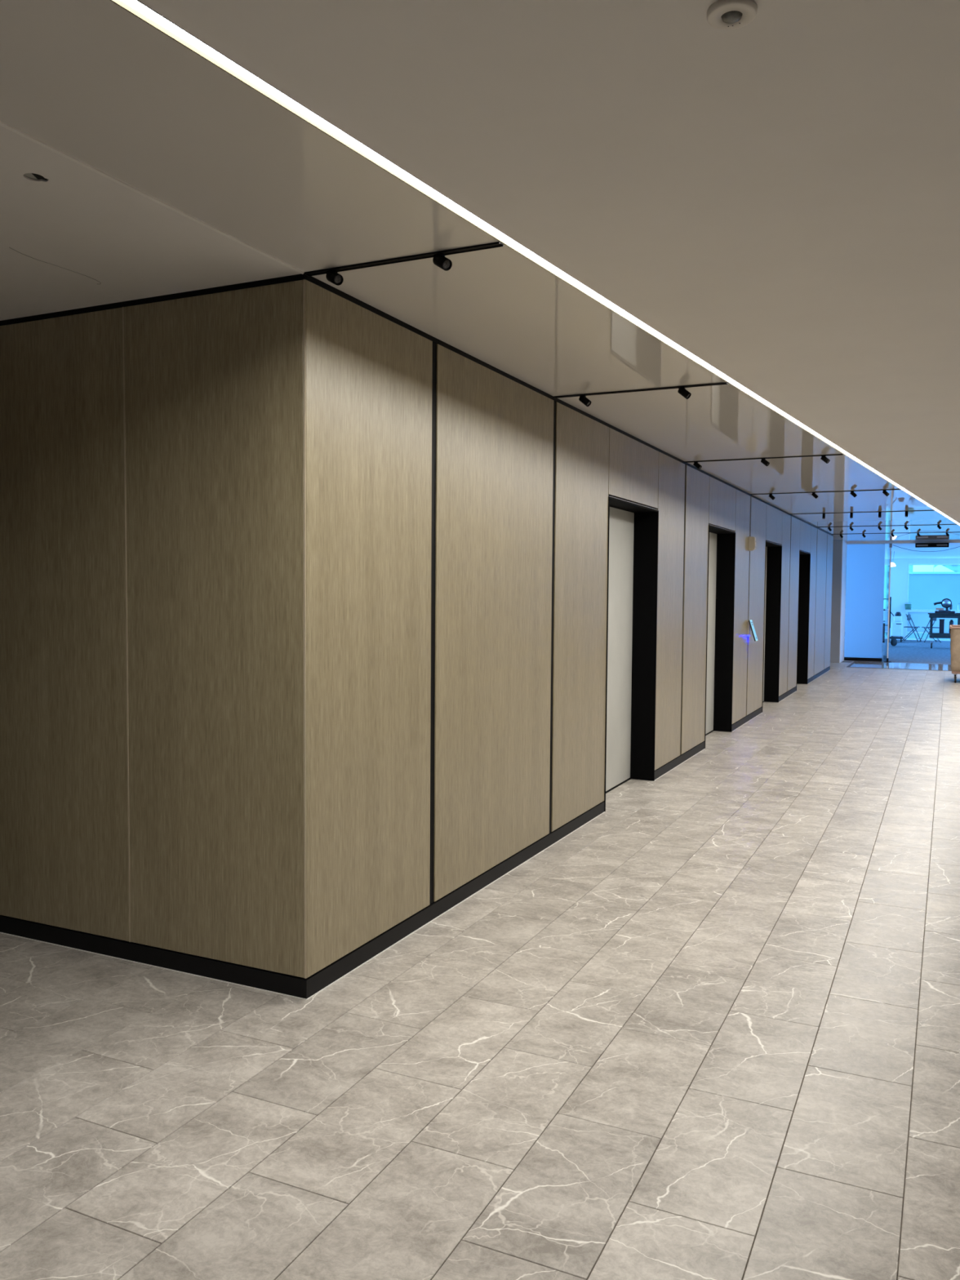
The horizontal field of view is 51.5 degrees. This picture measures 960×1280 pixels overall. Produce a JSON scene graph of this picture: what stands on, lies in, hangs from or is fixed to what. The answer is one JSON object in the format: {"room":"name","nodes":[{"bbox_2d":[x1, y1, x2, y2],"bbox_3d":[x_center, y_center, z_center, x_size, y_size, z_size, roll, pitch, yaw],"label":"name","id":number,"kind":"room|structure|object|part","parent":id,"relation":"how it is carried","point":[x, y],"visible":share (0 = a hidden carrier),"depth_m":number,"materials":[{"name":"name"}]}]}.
{"room":"office elevator lobby","nodes":[
{"label":"office elevator lobby","id":0,"kind":"room"},
{"bbox_2d":[0,273,342,978],"bbox_3d":[-2.913,-0.168,4.817,5.198,2.814,0.302,2,3,25],"label":"wall","id":1,"kind":"structure","parent":0,"point":[153,455],"depth_m":3.87,"materials":[{"name":"brown wood"}]},
{"bbox_3d":[-2.049,-0.062,4.260,1.442,2.515,0.020,2,3,25],"label":"panel","id":2,"kind":"part","parent":1,"relation":"part of","materials":[{"name":"brown wood"}]},
{"bbox_2d":[0,274,300,325],"bbox_3d":[-2.972,-1.357,4.635,5.180,0.020,0.019,2,3,25],"label":"trim","id":3,"kind":"structure","parent":1,"relation":"attached to","point":[297,277],"depth_m":3.81,"materials":[{"name":"black metal"}]},
{"bbox_2d":[0,915,306,999],"bbox_3d":[-2.982,1.208,4.756,5.202,0.072,0.025,2,3,25],"label":"baseboard","id":4,"kind":"structure","parent":1,"relation":"attached to","point":[288,985],"depth_m":3.94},
{"bbox_3d":[-1.011,-0.030,3.771,0.840,2.515,0.020,2,3,25],"label":"panel","id":5,"kind":"part","parent":1,"relation":"part of","materials":[{"name":"brown wood"}]},
{"bbox_2d":[0,639,959,1279],"bbox_3d":[5.453,0.826,15.357,11.400,0.099,37.600,2,3,25],"label":"floor","id":6,"kind":"structure","parent":0,"point":[710,1029],"depth_m":3.14,"materials":[{"name":"tile"}]},
{"bbox_2d":[844,543,885,662],"bbox_3d":[8.471,-0.822,21.935,0.790,2.576,0.040,2,3,25],"label":"wall","id":7,"kind":"structure","parent":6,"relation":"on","point":[865,562],"depth_m":21.93,"materials":[{"name":"blue"}]},
{"bbox_2d":[883,609,897,645],"bbox_3d":[11.496,-0.343,28.341,0.701,1.023,0.395,2,3,25],"label":"hand truck","id":8,"kind":"object","parent":6,"relation":"on","point":[893,642],"visible":0.42,"depth_m":28.33,"materials":[{"name":"metal"}]},
{"bbox_2d":[882,622,884,642],"bbox_3d":[11.405,-0.206,28.213,0.280,0.540,0.206,2,3,25],"label":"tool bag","id":9,"kind":"object","parent":8,"relation":"on","point":[883,627],"visible":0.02,"depth_m":28.11,"materials":[{"name":"fabric"}]},
{"bbox_2d":[883,608,903,642],"bbox_3d":[12.761,-0.449,30.756,0.580,1.012,0.473,2,3,25],"label":"machine","id":10,"kind":"object","parent":6,"relation":"on","point":[896,626],"visible":0.81,"depth_m":30.57,"materials":[{"name":"plastic"}]},
{"bbox_3d":[12.888,-0.803,30.698,0.179,0.130,0.179,2,3,25],"label":"control knob","id":11,"kind":"part","parent":10,"relation":"part of","materials":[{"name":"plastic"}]},
{"bbox_2d":[846,661,951,671],"bbox_3d":[8.938,0.541,20.505,2.460,0.004,1.980,2,3,25],"label":"entrance mat","id":12,"kind":"object","parent":6,"relation":"on","point":[917,666],"visible":1,"depth_m":20.55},
{"bbox_2d":[902,613,921,642],"bbox_3d":[13.477,-0.382,31.105,0.520,0.873,0.444,2,3,35],"label":"folding chair","id":13,"kind":"object","parent":6,"relation":"on","point":[908,616],"visible":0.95,"depth_m":31.09,"materials":[{"name":"metal"}]},
{"bbox_3d":[13.485,-0.406,31.098,0.400,0.025,0.400,2,3,35],"label":"seat","id":14,"kind":"part","parent":13,"relation":"part of","materials":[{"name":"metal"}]},
{"bbox_3d":[13.404,-0.374,30.899,0.402,0.870,0.024,2,3,35],"label":"leg","id":15,"kind":"part","parent":13,"relation":"part of","materials":[{"name":"metal"}]},
{"bbox_2d":[919,617,941,642],"bbox_3d":[13.930,-0.363,30.783,0.520,0.873,0.444,1,3,5],"label":"folding chair","id":16,"kind":"object","parent":6,"relation":"on","point":[934,619],"visible":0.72,"depth_m":30.63,"materials":[{"name":"metal"}]},
{"bbox_2d":[928,613,959,648],"bbox_3d":[12.735,-0.250,27.253,0.890,0.963,0.560,2,3,25],"label":"cart","id":17,"kind":"object","parent":6,"relation":"on","point":[932,635],"visible":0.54,"depth_m":27.08,"materials":[{"name":"plastic"}]},
{"bbox_3d":[12.329,-0.398,27.216,0.060,0.419,0.060,2,3,25],"label":"post","id":18,"kind":"part","parent":17,"relation":"part of","materials":[{"name":"plastic"}]},
{"bbox_2d":[928,632,950,638],"bbox_3d":[12.720,-0.122,27.266,0.760,0.130,0.500,2,3,25],"label":"shelf","id":19,"kind":"object","parent":17,"relation":"attached to","point":[932,635],"depth_m":27.11,"materials":[{"name":"plastic"}]},
{"bbox_2d":[938,618,944,633],"bbox_3d":[12.650,-0.380,27.287,0.140,0.380,0.260,2,3,25],"label":"tub","id":20,"kind":"object","parent":17,"relation":"on","point":[941,620],"visible":1,"depth_m":27.18,"materials":[{"name":"plastic"}]},
{"bbox_2d":[933,598,955,613],"bbox_3d":[12.698,-0.935,27.239,0.543,0.406,0.320,2,3,25],"label":"saw","id":21,"kind":"object","parent":17,"relation":"on","point":[946,603],"visible":1,"depth_m":27.19,"materials":[{"name":"metal"}]},
{"bbox_3d":[12.730,-1.000,27.183,0.209,0.207,0.034,2,3,25],"label":"blade","id":22,"kind":"part","parent":21,"relation":"part of","materials":[{"name":"metal"}]},
{"bbox_2d":[928,614,959,617],"bbox_3d":[12.724,-0.654,27.239,0.800,0.095,0.500,2,3,25],"label":"shelf","id":23,"kind":"object","parent":17,"relation":"attached to","point":[930,615],"depth_m":27.02,"materials":[{"name":"plastic"}]},
{"bbox_2d":[949,619,953,633],"bbox_3d":[12.867,-0.368,27.185,0.110,0.370,0.110,2,3,25],"label":"canister","id":24,"kind":"object","parent":17,"relation":"on","point":[951,622],"visible":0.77,"depth_m":27.15,"materials":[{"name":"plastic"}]},
{"bbox_2d":[949,624,959,682],"bbox_3d":[8.537,0.239,17.027,0.946,0.946,1.156,2,3,25],"label":"cart","id":25,"kind":"object","parent":6,"relation":"on","point":[954,629],"visible":1,"depth_m":16.70,"materials":[{"name":"beige fabric"}]},
{"bbox_2d":[0,0,959,559],"bbox_3d":[5.472,-1.845,15.224,11.400,0.020,37.600,2,3,25],"label":"ceiling","id":26,"kind":"structure","parent":0,"point":[775,196],"depth_m":2.80,"materials":[{"name":"paint"}]},
{"bbox_2d":[23,173,47,179],"bbox_3d":[-1.212,-1.309,2.706,0.084,0.090,0.084,0,3,0],"label":"recessed light","id":27,"kind":"object","parent":26,"relation":"attached to","point":[33,175],"depth_m":2.72,"materials":[{"name":"metal"}]},
{"bbox_3d":[-1.234,-1.266,2.708,0.037,0.003,0.068,0,3,0],"label":"plate","id":28,"kind":"part","parent":27,"relation":"part of","materials":[{"name":"white metal"}]},
{"bbox_2d":[9,247,98,281],"bbox_3d":[-1.464,-1.297,3.459,0.032,0.001,0.418,2,3,21],"label":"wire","id":29,"kind":"object","parent":26,"relation":"attached to","point":[10,247],"visible":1,"depth_m":3.45,"materials":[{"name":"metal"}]},
{"bbox_2d":[303,241,503,276],"bbox_3d":[-0.272,-1.281,3.356,0.756,0.006,0.033,2,3,25],"label":"ceiling track","id":30,"kind":"object","parent":26,"relation":"attached to","point":[498,244],"visible":1,"depth_m":3.34,"materials":[{"name":"black metal"}]},
{"bbox_2d":[325,270,343,285],"bbox_3d":[-0.505,-1.257,3.458,0.038,0.061,0.075,-2,3,-35],"label":"track spotlight","id":31,"kind":"object","parent":30,"relation":"attached to","point":[332,276],"visible":1,"depth_m":3.44,"materials":[{"name":"black metal"}]},
{"bbox_2d":[432,253,452,271],"bbox_3d":[-0.124,-1.244,3.279,0.038,0.064,0.075,-2,4,-37],"label":"track spotlight","id":32,"kind":"object","parent":30,"relation":"attached to","point":[440,260],"visible":1,"depth_m":3.27,"materials":[{"name":"black metal"}]},
{"bbox_2d":[111,0,959,525],"bbox_3d":[3.906,-1.585,9.611,0.045,0.039,26.219,2,3,31],"label":"light strip","id":33,"kind":"object","parent":26,"relation":"attached to","point":[135,7],"visible":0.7,"depth_m":2.67,"materials":[{"name":"white plastic"}]},
{"bbox_2d":[553,382,728,398],"bbox_3d":[0.871,-1.380,5.508,0.985,0.006,0.033,2,3,25],"label":"ceiling track","id":34,"kind":"object","parent":26,"relation":"attached to","point":[722,383],"visible":1,"depth_m":5.49,"materials":[{"name":"black metal"}]},
{"bbox_2d":[578,395,591,406],"bbox_3d":[0.595,-1.354,5.637,0.073,0.069,0.038,2,3,34],"label":"track spotlight","id":35,"kind":"object","parent":34,"relation":"attached to","point":[582,398],"visible":1,"depth_m":5.63,"materials":[{"name":"black metal"}]},
{"bbox_2d":[677,386,691,399],"bbox_3d":[1.108,-1.338,5.396,0.073,0.069,0.038,2,3,34],"label":"track spotlight","id":36,"kind":"object","parent":34,"relation":"attached to","point":[682,391],"visible":1,"depth_m":5.38,"materials":[{"name":"black metal"}]},
{"bbox_2d":[706,0,757,29],"bbox_3d":[0.482,-1.197,1.909,0.094,0.019,0.094,2,3,25],"label":"ceiling sensor","id":37,"kind":"object","parent":26,"relation":"attached to","point":[722,14],"visible":1,"depth_m":1.90,"materials":[{"name":"white plastic"}]},
{"bbox_2d":[684,453,843,462],"bbox_3d":[2.336,-1.507,8.264,1.278,0.006,0.033,2,3,25],"label":"ceiling track","id":38,"kind":"object","parent":26,"relation":"attached to","point":[833,454],"visible":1,"depth_m":8.25,"materials":[{"name":"black metal"}]},
{"bbox_2d":[693,462,702,469],"bbox_3d":[1.855,-1.487,8.489,0.073,0.069,0.038,2,3,34],"label":"track spotlight","id":39,"kind":"object","parent":38,"relation":"attached to","point":[696,464],"visible":1,"depth_m":8.48,"materials":[{"name":"black metal"}]},
{"bbox_2d":[760,458,769,466],"bbox_3d":[2.362,-1.472,8.250,0.073,0.069,0.038,2,3,34],"label":"track spotlight","id":40,"kind":"object","parent":38,"relation":"attached to","point":[763,461],"visible":1,"depth_m":8.24,"materials":[{"name":"black metal"}]},
{"bbox_2d":[820,455,830,463],"bbox_3d":[2.791,-1.458,8.048,0.073,0.069,0.038,2,3,34],"label":"track spotlight","id":41,"kind":"object","parent":38,"relation":"attached to","point":[824,458],"visible":1,"depth_m":8.04,"materials":[{"name":"black metal"}]},
{"bbox_2d":[750,488,900,494],"bbox_3d":[3.782,-1.632,10.984,1.567,0.006,0.033,2,3,25],"label":"ceiling track","id":42,"kind":"object","parent":26,"relation":"attached to","point":[887,489],"visible":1,"depth_m":10.96,"materials":[{"name":"black metal"}]},
{"bbox_2d":[768,493,775,499],"bbox_3d":[3.288,-1.611,11.218,0.071,0.071,0.041,2,3,25],"label":"track spotlight","id":43,"kind":"object","parent":42,"relation":"attached to","point":[771,495],"visible":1,"depth_m":11.21,"materials":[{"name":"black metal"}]},
{"bbox_2d":[811,492,817,498],"bbox_3d":[3.706,-1.599,11.021,0.071,0.071,0.041,2,3,25],"label":"track spotlight","id":44,"kind":"object","parent":42,"relation":"attached to","point":[813,494],"visible":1,"depth_m":11.01,"materials":[{"name":"black metal"}]},
{"bbox_2d":[849,491,857,497],"bbox_3d":[4.069,-1.587,10.849,0.071,0.071,0.041,2,3,25],"label":"track spotlight","id":45,"kind":"object","parent":42,"relation":"attached to","point":[852,493],"visible":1,"depth_m":10.84,"materials":[{"name":"black metal"}]},
{"bbox_2d":[882,489,888,496],"bbox_3d":[4.365,-1.579,10.710,0.071,0.071,0.041,2,3,25],"label":"track spotlight","id":46,"kind":"object","parent":42,"relation":"attached to","point":[885,492],"visible":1,"depth_m":10.70,"materials":[{"name":"black metal"}]},
{"bbox_2d":[790,510,934,514],"bbox_3d":[5.237,-1.758,13.722,1.859,0.006,0.033,2,3,25],"label":"ceiling track","id":47,"kind":"object","parent":26,"relation":"attached to","point":[917,510],"visible":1,"depth_m":13.70,"materials":[{"name":"black metal"}]},
{"bbox_2d":[831,532,942,534],"bbox_3d":[7.739,-1.974,18.408,2.339,0.006,0.033,2,3,25],"label":"ceiling track","id":48,"kind":"object","parent":26,"relation":"attached to","point":[917,532],"visible":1,"depth_m":18.49,"materials":[{"name":"black metal"}]},
{"bbox_2d":[819,524,956,527],"bbox_3d":[6.684,-1.884,16.443,2.148,0.006,0.033,2,3,25],"label":"ceiling track","id":49,"kind":"object","parent":26,"relation":"attached to","point":[944,524],"visible":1,"depth_m":16.48,"materials":[{"name":"black metal"}]},
{"bbox_2d":[890,551,895,566],"bbox_3d":[10.910,-2.144,26.367,0.200,0.415,0.200,2,3,25],"label":"pendant lamp","id":50,"kind":"object","parent":26,"relation":"hanging from","point":[892,564],"visible":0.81,"depth_m":26.31,"materials":[{"name":"white"}]},
{"bbox_2d":[894,545,959,551],"bbox_3d":[9.622,-1.979,21.227,1.523,0.198,0.008,2,3,25],"label":"cable","id":51,"kind":"object","parent":26,"relation":"hanging from","point":[895,545],"visible":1,"depth_m":21.25,"materials":[{"name":"rubber"}]},
{"bbox_2d":[305,275,833,977],"bbox_3d":[2.787,-0.466,11.611,0.700,2.814,17.456,2,3,25],"label":"wall","id":52,"kind":"structure","parent":0,"point":[457,509],"depth_m":4.75,"materials":[{"name":"brown wood"}]},
{"bbox_2d":[0,120,304,274],"bbox_3d":[-1.815,-1.175,0.984,0.014,0.005,5.595,2,3,25],"label":"trim","id":53,"kind":"structure","parent":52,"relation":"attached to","point":[2,123],"depth_m":2.79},
{"bbox_3d":[-0.430,-0.038,4.014,0.020,2.515,0.950,2,3,25],"label":"panel","id":54,"kind":"part","parent":52,"relation":"part of","materials":[{"name":"brown wood"}]},
{"bbox_2d":[302,801,604,999],"bbox_3d":[0.099,1.207,5.209,0.026,0.072,3.467,2,3,25],"label":"baseboard","id":55,"kind":"structure","parent":52,"relation":"attached to","point":[322,980],"depth_m":4.51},
{"bbox_3d":[0.100,-0.090,5.135,0.020,2.515,1.432,2,3,25],"label":"panel","id":56,"kind":"part","parent":52,"relation":"part of","materials":[{"name":"brown wood"}]},
{"bbox_2d":[300,274,833,536],"bbox_3d":[3.102,-1.651,11.405,0.018,0.020,17.460,2,3,25],"label":"trim","id":57,"kind":"structure","parent":52,"relation":"attached to","point":[310,278],"depth_m":4.86,"materials":[{"name":"black metal"}]},
{"bbox_3d":[0.636,-0.143,6.269,0.020,2.515,0.978,2,3,25],"label":"panel","id":58,"kind":"part","parent":52,"relation":"part of","materials":[{"name":"brown wood"}]},
{"bbox_2d":[603,495,658,811],"bbox_3d":[1.021,0.073,7.333,0.231,2.138,1.252,2,3,25],"label":"door","id":59,"kind":"structure","parent":52,"relation":"in","point":[633,527],"depth_m":7.82,"materials":[{"name":"grey metal"}]},
{"bbox_3d":[0.927,1.135,7.426,0.041,0.006,1.228,2,3,25],"label":"sill","id":60,"kind":"part","parent":59,"relation":"part of","materials":[{"name":"black metal"}]},
{"bbox_3d":[1.120,-1.225,7.226,0.020,0.443,1.238,2,3,25],"label":"panel","id":61,"kind":"part","parent":52,"relation":"part of","materials":[{"name":"brown wood"}]},
{"bbox_3d":[1.561,-0.234,8.226,0.020,2.515,0.847,2,3,25],"label":"panel","id":62,"kind":"part","parent":52,"relation":"part of","materials":[{"name":"brown wood"}]},
{"bbox_2d":[654,741,705,780],"bbox_3d":[1.758,1.044,8.719,0.026,0.072,1.801,2,3,25],"label":"baseboard","id":63,"kind":"structure","parent":52,"relation":"attached to","point":[671,765],"depth_m":8.61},
{"bbox_3d":[1.956,-0.273,9.061,0.020,2.515,0.902,2,3,25],"label":"panel","id":64,"kind":"part","parent":52,"relation":"part of","materials":[{"name":"brown wood"}]},
{"bbox_2d":[704,524,735,748],"bbox_3d":[2.332,-0.056,10.107,0.231,2.138,1.288,2,3,25],"label":"door","id":65,"kind":"structure","parent":52,"relation":"in","point":[722,542],"depth_m":10.65,"materials":[{"name":"grey metal"}]},
{"bbox_3d":[2.431,-1.353,9.999,0.020,0.443,1.274,2,3,25],"label":"panel","id":66,"kind":"part","parent":52,"relation":"part of","materials":[{"name":"brown wood"}]},
{"bbox_3d":[2.879,-0.364,11.013,0.020,2.515,0.840,2,3,25],"label":"panel","id":67,"kind":"part","parent":52,"relation":"part of","materials":[{"name":"brown wood"}]},
{"bbox_2d":[731,706,762,732],"bbox_3d":[3.103,0.911,11.565,0.026,0.072,1.924,2,3,25],"label":"baseboard","id":68,"kind":"structure","parent":52,"relation":"attached to","point":[747,718],"depth_m":11.48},
{"bbox_2d":[748,536,755,551],"bbox_3d":[3.108,-1.097,11.350,0.067,0.163,0.096,2,3,25],"label":"lantern","id":69,"kind":"object","parent":52,"relation":"attached to","point":[752,546],"visible":1,"depth_m":11.32,"materials":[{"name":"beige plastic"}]},
{"bbox_2d":[746,619,758,640],"bbox_3d":[3.115,-0.109,11.384,0.105,0.241,0.132,2,3,25],"label":"panel","id":70,"kind":"object","parent":52,"relation":"attached to","point":[750,624],"visible":1,"depth_m":11.37,"materials":[{"name":"beige plastic"}]},
{"bbox_3d":[3.120,-0.108,11.381,0.086,0.239,0.132,2,3,25],"label":"panel","id":71,"kind":"part","parent":70,"relation":"part of","materials":[{"name":"plastic"}]},
{"bbox_3d":[3.300,-0.405,11.904,0.020,2.515,1.032,2,3,25],"label":"panel","id":72,"kind":"part","parent":52,"relation":"part of","materials":[{"name":"brown wood"}]},
{"bbox_2d":[761,540,782,706],"bbox_3d":[3.705,-0.191,13.012,0.231,2.138,1.297,2,3,25],"label":"door","id":73,"kind":"structure","parent":52,"relation":"in","point":[773,557],"depth_m":13.58,"materials":[{"name":"grey metal"}]},
{"bbox_3d":[3.805,-1.489,12.905,0.020,0.443,1.283,2,3,25],"label":"panel","id":74,"kind":"part","parent":52,"relation":"part of","materials":[{"name":"brown wood"}]},
{"bbox_3d":[4.243,-0.498,13.899,0.020,2.515,0.787,2,3,25],"label":"panel","id":75,"kind":"part","parent":52,"relation":"part of","materials":[{"name":"brown wood"}]},
{"bbox_2d":[778,686,796,702],"bbox_3d":[4.443,0.780,14.401,0.026,0.072,1.760,2,3,25],"label":"baseboard","id":76,"kind":"structure","parent":52,"relation":"attached to","point":[793,690],"depth_m":14.34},
{"bbox_3d":[4.629,-0.536,14.715,0.020,2.515,0.921,2,3,25],"label":"panel","id":77,"kind":"part","parent":52,"relation":"part of","materials":[{"name":"brown wood"}]},
{"bbox_2d":[795,550,810,686],"bbox_3d":[5.006,-0.319,15.764,0.231,2.138,1.275,2,3,25],"label":"door","id":78,"kind":"structure","parent":52,"relation":"in","point":[804,557],"depth_m":16.31,"materials":[{"name":"grey metal"}]},
{"bbox_3d":[5.105,-1.617,15.656,0.020,0.443,1.261,2,3,25],"label":"panel","id":79,"kind":"part","parent":52,"relation":"part of","materials":[{"name":"brown wood"}]},
{"bbox_3d":[5.550,-0.626,16.665,0.020,2.515,0.842,2,3,25],"label":"panel","id":80,"kind":"part","parent":52,"relation":"part of","materials":[{"name":"brown wood"}]},
{"bbox_2d":[807,666,830,684],"bbox_3d":[6.089,0.618,17.882,0.026,0.072,3.398,2,3,25],"label":"baseboard","id":81,"kind":"structure","parent":52,"relation":"attached to","point":[821,673],"depth_m":17.70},
{"bbox_3d":[6.065,-0.677,17.754,0.020,2.515,1.470,2,3,25],"label":"panel","id":82,"kind":"part","parent":52,"relation":"part of","materials":[{"name":"brown wood"}]},
{"bbox_3d":[6.610,-0.731,18.908,0.020,2.515,0.984,2,3,25],"label":"panel","id":83,"kind":"part","parent":52,"relation":"part of","materials":[{"name":"brown wood"}]},
{"bbox_2d":[830,540,842,657],"bbox_3d":[7.335,-0.950,21.968,1.270,2.814,0.900,2,3,25],"label":"wall","id":84,"kind":"structure","parent":0,"point":[837,544],"depth_m":21.33,"materials":[{"name":"grey paint"}]},
{"bbox_2d":[830,657,839,662],"bbox_3d":[7.130,0.424,21.624,1.269,0.099,0.012,2,3,25],"label":"baseboard","id":85,"kind":"structure","parent":84,"relation":"attached to","point":[832,660],"depth_m":21.39,"materials":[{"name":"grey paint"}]},
{"bbox_2d":[839,540,847,662],"bbox_3d":[7.910,-0.831,21.697,0.016,2.613,0.910,2,3,25],"label":"trim","id":86,"kind":"structure","parent":84,"relation":"attached to","point":[844,544],"depth_m":21.59,"materials":[{"name":"grey metal"}]},
{"bbox_2d":[846,541,959,544],"bbox_3d":[10.208,-2.074,21.056,4.620,0.036,0.060,2,3,25],"label":"trim","id":87,"kind":"structure","parent":84,"relation":"attached to","point":[914,542],"depth_m":21.54,"materials":[{"name":"grey metal"}]},
{"bbox_2d":[883,543,892,662],"bbox_3d":[9.024,-0.824,22.058,0.195,2.575,1.060,1,3,18],"label":"door","id":88,"kind":"structure","parent":87,"relation":"attached to","point":[888,599],"depth_m":21.97,"materials":[{"name":"clear glass"}]},
{"bbox_3d":[9.030,-0.826,22.076,0.012,2.400,0.980,1,3,18],"label":"pane","id":89,"kind":"part","parent":88,"relation":"part of","materials":[{"name":"clear glass"}]},
{"bbox_3d":[9.207,-0.618,22.355,0.025,0.700,0.025,1,3,18],"label":"pull handle","id":90,"kind":"part","parent":88,"relation":"part of","materials":[{"name":"black metal"}]},
{"bbox_2d":[915,542,948,547],"bbox_3d":[9.643,-2.023,21.247,0.650,0.090,0.134,2,3,25],"label":"box","id":91,"kind":"object","parent":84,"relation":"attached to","point":[917,544],"visible":1,"depth_m":21.21,"materials":[{"name":"black metal"}]},
{"bbox_2d":[884,558,959,639],"bbox_3d":[14.459,-1.373,31.977,9.600,2.964,0.300,2,3,25],"label":"wall window","id":92,"kind":"structure","parent":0,"point":[898,587],"depth_m":32.20,"materials":[{"name":"white paint"}]},
{"bbox_2d":[844,563,886,622],"bbox_3d":[11.833,-1.293,33.050,3.140,2.460,0.210,2,3,25],"label":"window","id":93,"kind":"structure","parent":92,"relation":"attached to","point":[885,563],"depth_m":32.50,"materials":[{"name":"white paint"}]},
{"bbox_2d":[905,563,959,640],"bbox_3d":[16.064,-1.164,31.056,5.100,2.460,0.210,2,3,25],"label":"window","id":94,"kind":"structure","parent":92,"relation":"attached to","point":[920,618],"depth_m":31.98,"materials":[{"name":"white paint"}]},
{"bbox_2d":[904,602,911,609],"bbox_3d":[13.793,-1.099,32.083,0.207,0.234,0.207,2,3,25],"label":"bucket","id":95,"kind":"object","parent":94,"relation":"on","point":[908,606],"visible":1,"depth_m":32.01,"materials":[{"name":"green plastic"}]},
{"bbox_3d":[16.085,-0.522,31.140,5.000,0.630,0.006,2,3,25],"label":"pane","id":96,"kind":"part","parent":94,"relation":"part of","materials":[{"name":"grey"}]},
{"bbox_3d":[16.062,-0.874,31.070,5.100,0.080,0.210,2,3,25],"label":"sill","id":97,"kind":"part","parent":94,"relation":"part of","materials":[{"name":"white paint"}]},
{"label":"outside","id":98,"kind":"structure","parent":0,"visible":0},
{"bbox_2d":[912,564,953,571],"bbox_3d":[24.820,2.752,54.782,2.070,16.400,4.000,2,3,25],"label":"shed","id":99,"kind":"object","parent":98,"point":[915,567],"visible":0.16,"depth_m":52.75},
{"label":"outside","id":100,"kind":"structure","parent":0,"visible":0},
{"bbox_2d":[845,564,959,608],"bbox_3d":[37.109,-7.037,76.150,28.000,50.000,12.080,2,3,25],"label":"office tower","id":101,"kind":"structure","parent":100,"point":[953,567],"depth_m":72.40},
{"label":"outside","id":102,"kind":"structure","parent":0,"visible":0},
{"bbox_2d":[906,571,959,640],"bbox_3d":[27.205,4.310,43.763,15.580,14.420,9.120,2,3,25],"label":"building","id":103,"kind":"structure","parent":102,"point":[926,588],"depth_m":42.27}
]}

